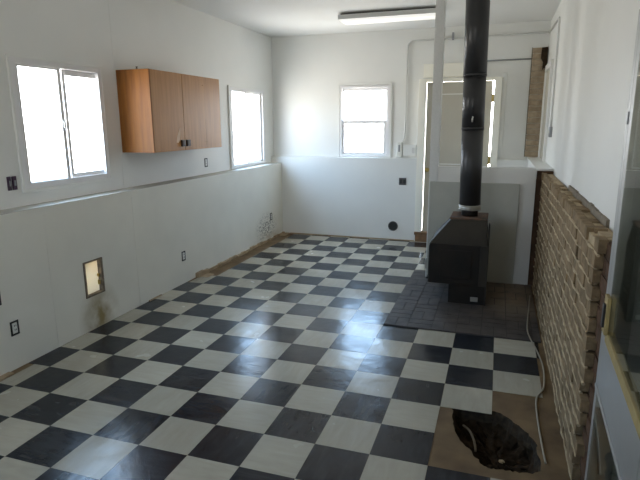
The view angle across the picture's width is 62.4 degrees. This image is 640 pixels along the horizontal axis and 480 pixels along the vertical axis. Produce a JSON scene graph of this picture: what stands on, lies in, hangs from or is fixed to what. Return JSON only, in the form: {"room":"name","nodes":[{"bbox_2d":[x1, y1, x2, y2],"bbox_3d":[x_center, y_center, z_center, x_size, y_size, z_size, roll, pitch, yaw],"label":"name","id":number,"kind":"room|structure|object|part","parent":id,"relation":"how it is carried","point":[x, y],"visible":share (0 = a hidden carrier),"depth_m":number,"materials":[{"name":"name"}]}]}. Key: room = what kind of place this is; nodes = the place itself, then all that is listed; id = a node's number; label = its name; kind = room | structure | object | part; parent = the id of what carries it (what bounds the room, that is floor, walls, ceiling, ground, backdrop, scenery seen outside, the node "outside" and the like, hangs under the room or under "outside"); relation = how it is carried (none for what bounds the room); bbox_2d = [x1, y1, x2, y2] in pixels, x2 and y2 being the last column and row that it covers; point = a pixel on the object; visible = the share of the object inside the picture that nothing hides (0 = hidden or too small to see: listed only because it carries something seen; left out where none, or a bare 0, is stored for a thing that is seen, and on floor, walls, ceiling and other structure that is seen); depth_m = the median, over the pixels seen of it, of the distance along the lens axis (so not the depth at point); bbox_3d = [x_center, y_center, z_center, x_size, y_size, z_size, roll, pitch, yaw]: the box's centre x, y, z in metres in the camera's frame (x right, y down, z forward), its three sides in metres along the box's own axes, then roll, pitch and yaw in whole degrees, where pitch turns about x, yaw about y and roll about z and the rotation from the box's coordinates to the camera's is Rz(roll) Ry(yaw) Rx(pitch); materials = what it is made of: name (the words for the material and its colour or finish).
{"room":"unfinished basement room","nodes":[
{"label":"unfinished basement room","id":0,"kind":"room"},
{"bbox_2d":[0,0,273,209],"bbox_3d":[-2.170,-1.258,4.195,0.160,1.867,8.950,4,13,18],"label":"wall","id":1,"kind":"structure","parent":0,"point":[163,35],"depth_m":5.02,"materials":[{"name":"white paint"}]},
{"bbox_2d":[6,176,17,190],"bbox_3d":[-2.244,-0.413,3.856,0.014,0.100,0.078,4,13,18],"label":"switch box","id":2,"kind":"object","parent":1,"relation":"attached to","point":[13,184],"visible":1,"depth_m":3.85,"materials":[{"name":"black plastic"}]},
{"bbox_2d":[6,177,11,190],"bbox_3d":[-2.253,-0.409,3.834,0.010,0.100,0.031,4,13,18],"label":"switch","id":3,"kind":"object","parent":2,"relation":"attached to","point":[9,184],"depth_m":3.83,"materials":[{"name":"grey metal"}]},
{"bbox_2d":[11,176,17,189],"bbox_3d":[-2.240,-0.418,3.875,0.010,0.100,0.037,4,13,18],"label":"switch","id":4,"kind":"object","parent":2,"relation":"attached to","point":[14,181],"depth_m":3.87,"materials":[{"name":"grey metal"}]},
{"bbox_2d":[5,54,111,192],"bbox_3d":[-2.121,-0.935,4.306,0.144,0.990,0.967,4,13,18],"label":"window","id":5,"kind":"structure","parent":1,"relation":"in","point":[93,75],"depth_m":4.31,"materials":[{"name":"white plastic"}]},
{"bbox_3d":[-2.143,-0.894,4.095,0.022,0.865,0.432,4,13,18],"label":"sash","id":6,"kind":"part","parent":5,"relation":"part of","materials":[{"name":"white glass"}]},
{"bbox_3d":[-2.062,-0.461,4.395,0.022,0.024,0.960,4,13,18],"label":"sill","id":7,"kind":"part","parent":5,"relation":"part of","materials":[{"name":"white paint"}]},
{"bbox_3d":[-2.027,-0.987,4.512,0.022,0.865,0.384,4,13,18],"label":"sash","id":8,"kind":"part","parent":5,"relation":"part of","materials":[{"name":"white glass"}]},
{"bbox_2d":[108,0,126,187],"bbox_3d":[-1.863,-1.404,4.846,0.003,1.867,0.040,4,13,18],"label":"trim","id":9,"kind":"structure","parent":1,"relation":"attached to","point":[109,1],"depth_m":4.82,"materials":[{"name":"white paint"}]},
{"bbox_2d":[116,66,221,152],"bbox_3d":[-1.483,-1.319,5.424,0.377,0.770,1.275,4,13,18],"label":"upper cabinet","id":10,"kind":"object","parent":1,"relation":"attached to","point":[160,111],"visible":1,"depth_m":5.00,"materials":[{"name":"brown wood"}]},
{"bbox_3d":[-1.451,-1.220,5.039,0.021,0.741,0.500,4,13,18],"label":"door","id":11,"kind":"part","parent":10,"relation":"part of","materials":[{"name":"brown wood"}]},
{"bbox_3d":[-1.364,-0.969,5.288,0.022,0.064,0.062,4,13,18],"label":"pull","id":12,"kind":"part","parent":10,"relation":"part of","materials":[{"name":"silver metal"}]},
{"bbox_3d":[-1.335,-0.988,5.375,0.022,0.064,0.062,4,13,18],"label":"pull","id":13,"kind":"part","parent":10,"relation":"part of","materials":[{"name":"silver metal"}]},
{"bbox_3d":[-1.253,-1.350,5.622,0.021,0.741,0.748,4,13,18],"label":"door","id":14,"kind":"part","parent":10,"relation":"part of","materials":[{"name":"brown wood"}]},
{"bbox_2d":[227,85,265,169],"bbox_3d":[-1.062,-1.573,7.437,0.144,1.095,1.109,4,13,18],"label":"window","id":15,"kind":"structure","parent":1,"relation":"in","point":[258,94],"depth_m":7.58,"materials":[{"name":"white plastic"}]},
{"bbox_3d":[-1.098,-1.515,7.184,0.022,0.985,0.479,4,13,18],"label":"sash","id":16,"kind":"part","parent":15,"relation":"part of","materials":[{"name":"white glass"}]},
{"bbox_3d":[-0.965,-1.625,7.650,0.022,0.973,0.519,4,13,18],"label":"sash","id":17,"kind":"part","parent":15,"relation":"part of","materials":[{"name":"white glass"}]},
{"bbox_2d":[0,163,282,375],"bbox_3d":[-2.120,0.228,4.374,0.330,1.113,8.700,4,13,18],"label":"wall","id":18,"kind":"structure","parent":0,"point":[214,219],"depth_m":4.75,"materials":[{"name":"white paint"}]},
{"bbox_2d":[10,319,19,336],"bbox_3d":[-2.168,0.626,3.759,0.009,0.105,0.068,4,13,18],"label":"electrical outlet","id":19,"kind":"object","parent":18,"relation":"attached to","point":[15,326],"visible":1,"depth_m":3.75,"materials":[{"name":"black plastic"}]},
{"bbox_2d":[12,323,17,332],"bbox_3d":[-2.168,0.626,3.759,0.008,0.069,0.034,4,13,18],"label":"receptacle","id":20,"kind":"object","parent":19,"relation":"attached to","point":[15,326],"depth_m":3.76,"materials":[{"name":"white plastic"}]},
{"bbox_2d":[43,214,62,346],"bbox_3d":[-2.052,0.323,4.064,0.003,1.060,0.040,4,13,18],"label":"trim","id":21,"kind":"structure","parent":18,"relation":"attached to","point":[45,217],"depth_m":4.06,"materials":[{"name":"white paint"}]},
{"bbox_2d":[0,294,161,380],"bbox_3d":[-2.008,0.826,4.226,0.050,0.013,2.550,4,13,18],"label":"baseboard","id":22,"kind":"structure","parent":18,"relation":"attached to","point":[8,374],"depth_m":3.69,"materials":[{"name":"beige wood"}]},
{"bbox_2d":[83,257,104,298],"bbox_3d":[-1.961,0.316,4.499,0.107,0.309,0.224,4,13,18],"label":"hatch","id":23,"kind":"object","parent":18,"relation":"attached to","point":[93,271],"visible":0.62,"depth_m":4.52,"materials":[{"name":"brown wood"}]},
{"bbox_2d":[131,196,141,305],"bbox_3d":[-1.732,0.114,5.005,0.003,1.060,0.030,4,13,18],"label":"trim","id":24,"kind":"structure","parent":18,"relation":"attached to","point":[132,197],"depth_m":5.00,"materials":[{"name":"white paint"}]},
{"bbox_2d":[0,162,277,214],"bbox_3d":[-2.047,-0.312,4.229,0.170,0.003,8.700,4,13,18],"label":"trim","id":25,"kind":"structure","parent":18,"relation":"on","point":[50,203],"depth_m":4.73,"materials":[{"name":"paint"}]},
{"bbox_2d":[181,251,185,260],"bbox_3d":[-1.486,0.175,5.768,0.009,0.105,0.068,4,13,18],"label":"electrical outlet","id":26,"kind":"object","parent":18,"relation":"attached to","point":[183,254],"visible":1,"depth_m":5.76,"materials":[{"name":"white plastic"}]},
{"bbox_2d":[195,231,289,277],"bbox_3d":[-0.940,0.136,7.227,0.140,0.056,2.628,4,13,18],"label":"baseboard","id":27,"kind":"structure","parent":18,"relation":"attached to","point":[202,273],"depth_m":6.72,"materials":[{"name":"beige wood"}]},
{"bbox_2d":[0,234,573,479],"bbox_3d":[-0.250,0.967,3.893,3.600,0.169,8.678,4,13,18],"label":"floor","id":28,"kind":"structure","parent":0,"point":[245,371],"depth_m":3.62,"materials":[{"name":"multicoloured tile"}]},
{"bbox_2d":[425,0,445,275],"bbox_3d":[1.246,-1.042,5.710,0.094,2.980,0.107,4,13,18],"label":"pillar","id":29,"kind":"structure","parent":28,"relation":"on","point":[440,15],"depth_m":5.55,"materials":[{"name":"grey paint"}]},
{"bbox_2d":[425,211,490,305],"bbox_3d":[1.373,0.151,5.289,0.596,0.805,0.635,4,13,18],"label":"wood stove","id":30,"kind":"object","parent":28,"relation":"on","point":[459,249],"visible":0.98,"depth_m":5.01,"materials":[{"name":"black metal"}]},
{"bbox_3d":[1.283,0.232,5.001,0.285,0.273,0.010,4,13,18],"label":"panel","id":31,"kind":"part","parent":30,"relation":"part of","materials":[{"name":"black metal"}]},
{"bbox_2d":[430,218,487,246],"bbox_3d":[1.393,-0.122,5.226,0.524,0.210,0.621,4,13,18],"label":"hood","id":32,"kind":"object","parent":30,"relation":"attached to","point":[455,232],"depth_m":5.01,"materials":[{"name":"black metal"}]},
{"bbox_3d":[1.481,-0.240,5.230,0.350,0.018,0.375,4,13,18],"label":"plate","id":33,"kind":"part","parent":30,"relation":"part of","materials":[{"name":"black metal"}]},
{"bbox_2d":[458,0,489,216],"bbox_3d":[1.452,-1.301,4.979,0.236,2.162,0.239,-8,14,-30],"label":"stovepipe","id":34,"kind":"object","parent":30,"relation":"on","point":[477,13],"visible":1,"depth_m":4.90,"materials":[{"name":"black metal"}]},
{"bbox_3d":[1.463,0.566,5.027,0.068,0.043,0.005,4,13,18],"label":"rating plate","id":35,"kind":"part","parent":30,"relation":"part of","materials":[{"name":"grey metal"}]},
{"bbox_2d":[462,424,476,451],"bbox_3d":[0.880,1.154,3.089,0.030,0.049,0.220,-1,12,-3],"label":"cable","id":36,"kind":"object","parent":28,"relation":"on","point":[463,425],"visible":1,"depth_m":3.07,"materials":[{"name":"grey paint"}]},
{"bbox_2d":[426,181,519,283],"bbox_3d":[1.632,-0.082,5.714,0.921,1.076,0.016,4,13,18],"label":"board","id":37,"kind":"object","parent":28,"relation":"on","point":[500,200],"visible":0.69,"depth_m":5.64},
{"bbox_2d":[526,295,546,463],"bbox_3d":[1.625,0.850,3.996,0.092,0.026,2.801,4,13,18],"label":"cable","id":38,"kind":"object","parent":28,"relation":"on","point":[541,391],"visible":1,"depth_m":3.42,"materials":[{"name":"beige plastic"}]},
{"bbox_2d":[172,0,561,36],"bbox_3d":[-0.270,-2.087,3.290,4.220,0.120,9.110,4,13,18],"label":"ceiling","id":39,"kind":"structure","parent":0,"point":[271,18],"depth_m":6.20,"materials":[{"name":"white paint"}]},
{"bbox_2d":[338,7,435,24],"bbox_3d":[0.801,-2.618,6.181,1.155,0.097,0.290,4,13,18],"label":"ceiling light","id":40,"kind":"object","parent":39,"relation":"attached to","point":[427,13],"visible":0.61,"depth_m":6.09,"materials":[{"name":"grey plastic"}]},
{"bbox_3d":[0.800,-2.655,6.178,1.120,0.024,0.170,4,13,18],"label":"mounting plate","id":41,"kind":"part","parent":40,"relation":"part of","materials":[{"name":"grey metal"}]},
{"bbox_2d":[271,156,527,240],"bbox_3d":[1.059,-0.626,7.939,4.060,1.210,0.260,4,13,18],"label":"wall","id":42,"kind":"structure","parent":0,"point":[342,196],"depth_m":8.00,"materials":[{"name":"white paint"}]},
{"bbox_2d":[290,232,413,240],"bbox_3d":[0.459,-0.049,8.121,1.960,0.017,0.020,4,13,18],"label":"baseboard","id":43,"kind":"structure","parent":42,"relation":"attached to","point":[290,232],"depth_m":8.10,"materials":[{"name":"beige wood"}]},
{"bbox_2d":[388,221,397,230],"bbox_3d":[1.087,-0.208,7.877,0.146,0.146,0.010,4,13,18],"label":"port","id":44,"kind":"object","parent":42,"relation":"attached to","point":[392,225],"visible":1,"depth_m":7.88,"materials":[{"name":"grey plastic"}]},
{"bbox_2d":[399,178,405,184],"bbox_3d":[1.200,-0.852,7.696,0.104,0.102,0.010,4,13,18],"label":"electrical outlet","id":45,"kind":"object","parent":42,"relation":"attached to","point":[402,181],"visible":1,"depth_m":7.69,"materials":[{"name":"grey plastic"}]},
{"bbox_2d":[414,72,506,241],"bbox_3d":[1.953,-1.115,7.462,1.150,2.360,0.200,4,13,18],"label":"door","id":46,"kind":"structure","parent":42,"relation":"in","point":[452,94],"depth_m":7.37,"materials":[{"name":"white paint"}]},
{"bbox_3d":[1.912,-1.536,7.354,0.595,0.970,0.012,4,13,18],"label":"panel moulding","id":47,"kind":"part","parent":46,"relation":"part of","materials":[{"name":"white paint"}]},
{"bbox_3d":[2.477,-1.695,7.178,0.054,1.110,0.018,4,13,18],"label":"casing","id":48,"kind":"part","parent":46,"relation":"part of","materials":[{"name":"white paint"}]},
{"bbox_2d":[271,21,550,159],"bbox_3d":[1.219,-2.081,7.615,4.060,1.770,0.160,4,13,18],"label":"wall","id":49,"kind":"structure","parent":0,"point":[308,71],"depth_m":7.62,"materials":[{"name":"white paint"}]},
{"bbox_2d":[338,82,391,156],"bbox_3d":[0.671,-1.768,7.832,0.805,1.060,0.132,4,13,18],"label":"window","id":50,"kind":"structure","parent":49,"relation":"in","point":[356,86],"depth_m":7.78,"materials":[{"name":"white plastic"}]},
{"bbox_3d":[0.665,-1.525,7.863,0.685,0.488,0.030,4,13,18],"label":"sash","id":51,"kind":"part","parent":50,"relation":"part of","materials":[{"name":"white glass"}]},
{"bbox_3d":[0.675,-1.997,7.797,0.685,0.473,0.030,4,13,18],"label":"sash","id":52,"kind":"part","parent":50,"relation":"part of","materials":[{"name":"white plastic"}]},
{"bbox_2d":[396,142,402,156],"bbox_3d":[1.156,-1.317,7.690,0.080,0.215,0.056,4,13,18],"label":"junction box","id":53,"kind":"object","parent":49,"relation":"attached to","point":[399,144],"visible":1,"depth_m":7.67,"materials":[{"name":"white plastic"}]},
{"bbox_2d":[403,145,415,155],"bbox_3d":[1.298,-1.296,7.652,0.185,0.160,0.046,4,13,18],"label":"electrical outlet","id":54,"kind":"object","parent":49,"relation":"attached to","point":[408,150],"visible":1,"depth_m":7.64,"materials":[{"name":"white paint"}]},
{"bbox_2d":[423,63,463,77],"bbox_3d":[1.839,-2.329,7.243,0.835,0.178,0.038,4,13,18],"label":"trim","id":55,"kind":"structure","parent":49,"relation":"attached to","point":[450,69],"depth_m":7.25,"materials":[{"name":"white paint"}]},
{"bbox_2d":[402,32,547,141],"bbox_3d":[2.063,-2.077,7.223,1.845,1.459,0.031,4,13,18],"label":"conduit","id":56,"kind":"object","parent":49,"relation":"attached to","point":[452,37],"visible":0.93,"depth_m":7.29,"materials":[{"name":"grey metal"}]},
{"bbox_2d":[487,58,530,61],"bbox_3d":[2.388,-2.392,7.039,0.795,0.028,0.020,4,13,18],"label":"conduit","id":57,"kind":"object","parent":49,"relation":"attached to","point":[521,58],"visible":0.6,"depth_m":7.00,"materials":[{"name":"grey metal"}]},
{"bbox_2d":[438,166,536,284],"bbox_3d":[1.765,-0.163,5.730,0.989,1.250,0.100,4,13,18],"label":"wall","id":58,"kind":"structure","parent":0,"point":[524,176],"depth_m":5.55,"materials":[{"name":"paint"}]},
{"bbox_2d":[524,47,547,156],"bbox_3d":[2.867,-1.812,7.022,0.196,1.419,0.051,4,13,18],"label":"brick wall","id":59,"kind":"structure","parent":0,"point":[539,57],"depth_m":7.01,"materials":[{"name":"brick"}]},
{"bbox_2d":[532,173,612,479],"bbox_3d":[1.752,0.278,3.855,0.122,1.224,3.516,4,13,18],"label":"brick wall","id":60,"kind":"structure","parent":0,"point":[571,245],"depth_m":2.90,"materials":[{"name":"brown brick"}]},
{"bbox_2d":[545,0,639,479],"bbox_3d":[1.663,-0.445,2.993,0.160,2.980,8.800,4,13,18],"label":"wall","id":61,"kind":"structure","parent":0,"point":[611,25],"depth_m":3.05,"materials":[{"name":"white paint"}]},
{"bbox_2d":[527,171,553,284],"bbox_3d":[2.302,-0.110,5.535,0.153,1.224,0.155,4,13,18],"label":"trim","id":62,"kind":"structure","parent":61,"relation":"attached to","point":[539,173],"depth_m":5.55,"materials":[{"name":"wood"}]},
{"bbox_2d":[538,59,553,161],"bbox_3d":[2.803,-1.595,6.576,0.030,1.170,0.850,4,13,18],"label":"window","id":63,"kind":"structure","parent":61,"relation":"in","point":[548,77],"depth_m":6.52,"materials":[{"name":"white paint"}]},
{"bbox_3d":[2.812,-1.555,6.581,0.012,1.089,0.690,4,13,18],"label":"panel","id":64,"kind":"part","parent":63,"relation":"part of","materials":[{"name":"beige paint"}]},
{"bbox_2d":[548,127,552,136],"bbox_3d":[2.505,-1.178,5.761,0.042,0.110,0.100,4,13,18],"label":"light switch","id":65,"kind":"object","parent":61,"relation":"attached to","point":[550,128],"visible":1,"depth_m":5.72,"materials":[{"name":"white plastic"}]},
{"bbox_2d":[548,16,559,126],"bbox_3d":[2.731,-1.956,6.277,0.020,1.186,1.380,4,13,18],"label":"conduit","id":66,"kind":"object","parent":61,"relation":"attached to","point":[558,18],"visible":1,"depth_m":5.69,"materials":[{"name":"grey metal"}]},
{"bbox_2d":[558,0,587,184],"bbox_3d":[2.058,-1.360,4.301,0.012,1.760,0.850,4,13,18],"label":"trim","id":67,"kind":"structure","parent":61,"relation":"attached to","point":[580,6],"depth_m":4.20,"materials":[{"name":"white paint"}]},
{"bbox_2d":[568,185,609,227],"bbox_3d":[1.668,-0.239,3.334,0.016,0.053,1.549,4,13,18],"label":"trim","id":68,"kind":"structure","parent":61,"relation":"attached to","point":[594,211],"depth_m":3.04,"materials":[{"name":"grey paint"}]},
{"bbox_2d":[584,9,639,479],"bbox_3d":[1.004,0.284,1.657,0.126,2.140,0.980,4,13,20],"label":"door","id":69,"kind":"structure","parent":61,"relation":"in","point":[614,437],"depth_m":1.93,"materials":[{"name":"metal"}]},
{"bbox_3d":[0.990,0.560,1.754,0.038,0.230,0.785,4,13,20],"label":"rail","id":70,"kind":"part","parent":69,"relation":"part of","materials":[{"name":"metal"}]},
{"bbox_3d":[2.602,-0.306,6.413,0.150,1.225,1.730,4,13,18],"label":"wall","id":71,"kind":"structure","parent":0,"visible":0},
{"bbox_2d":[527,157,553,170],"bbox_3d":[2.571,-0.903,6.220,0.165,0.024,1.860,4,13,18],"label":"trim","id":72,"kind":"structure","parent":71,"relation":"on","point":[536,162],"depth_m":5.88,"materials":[{"name":"white paint"}]}
]}

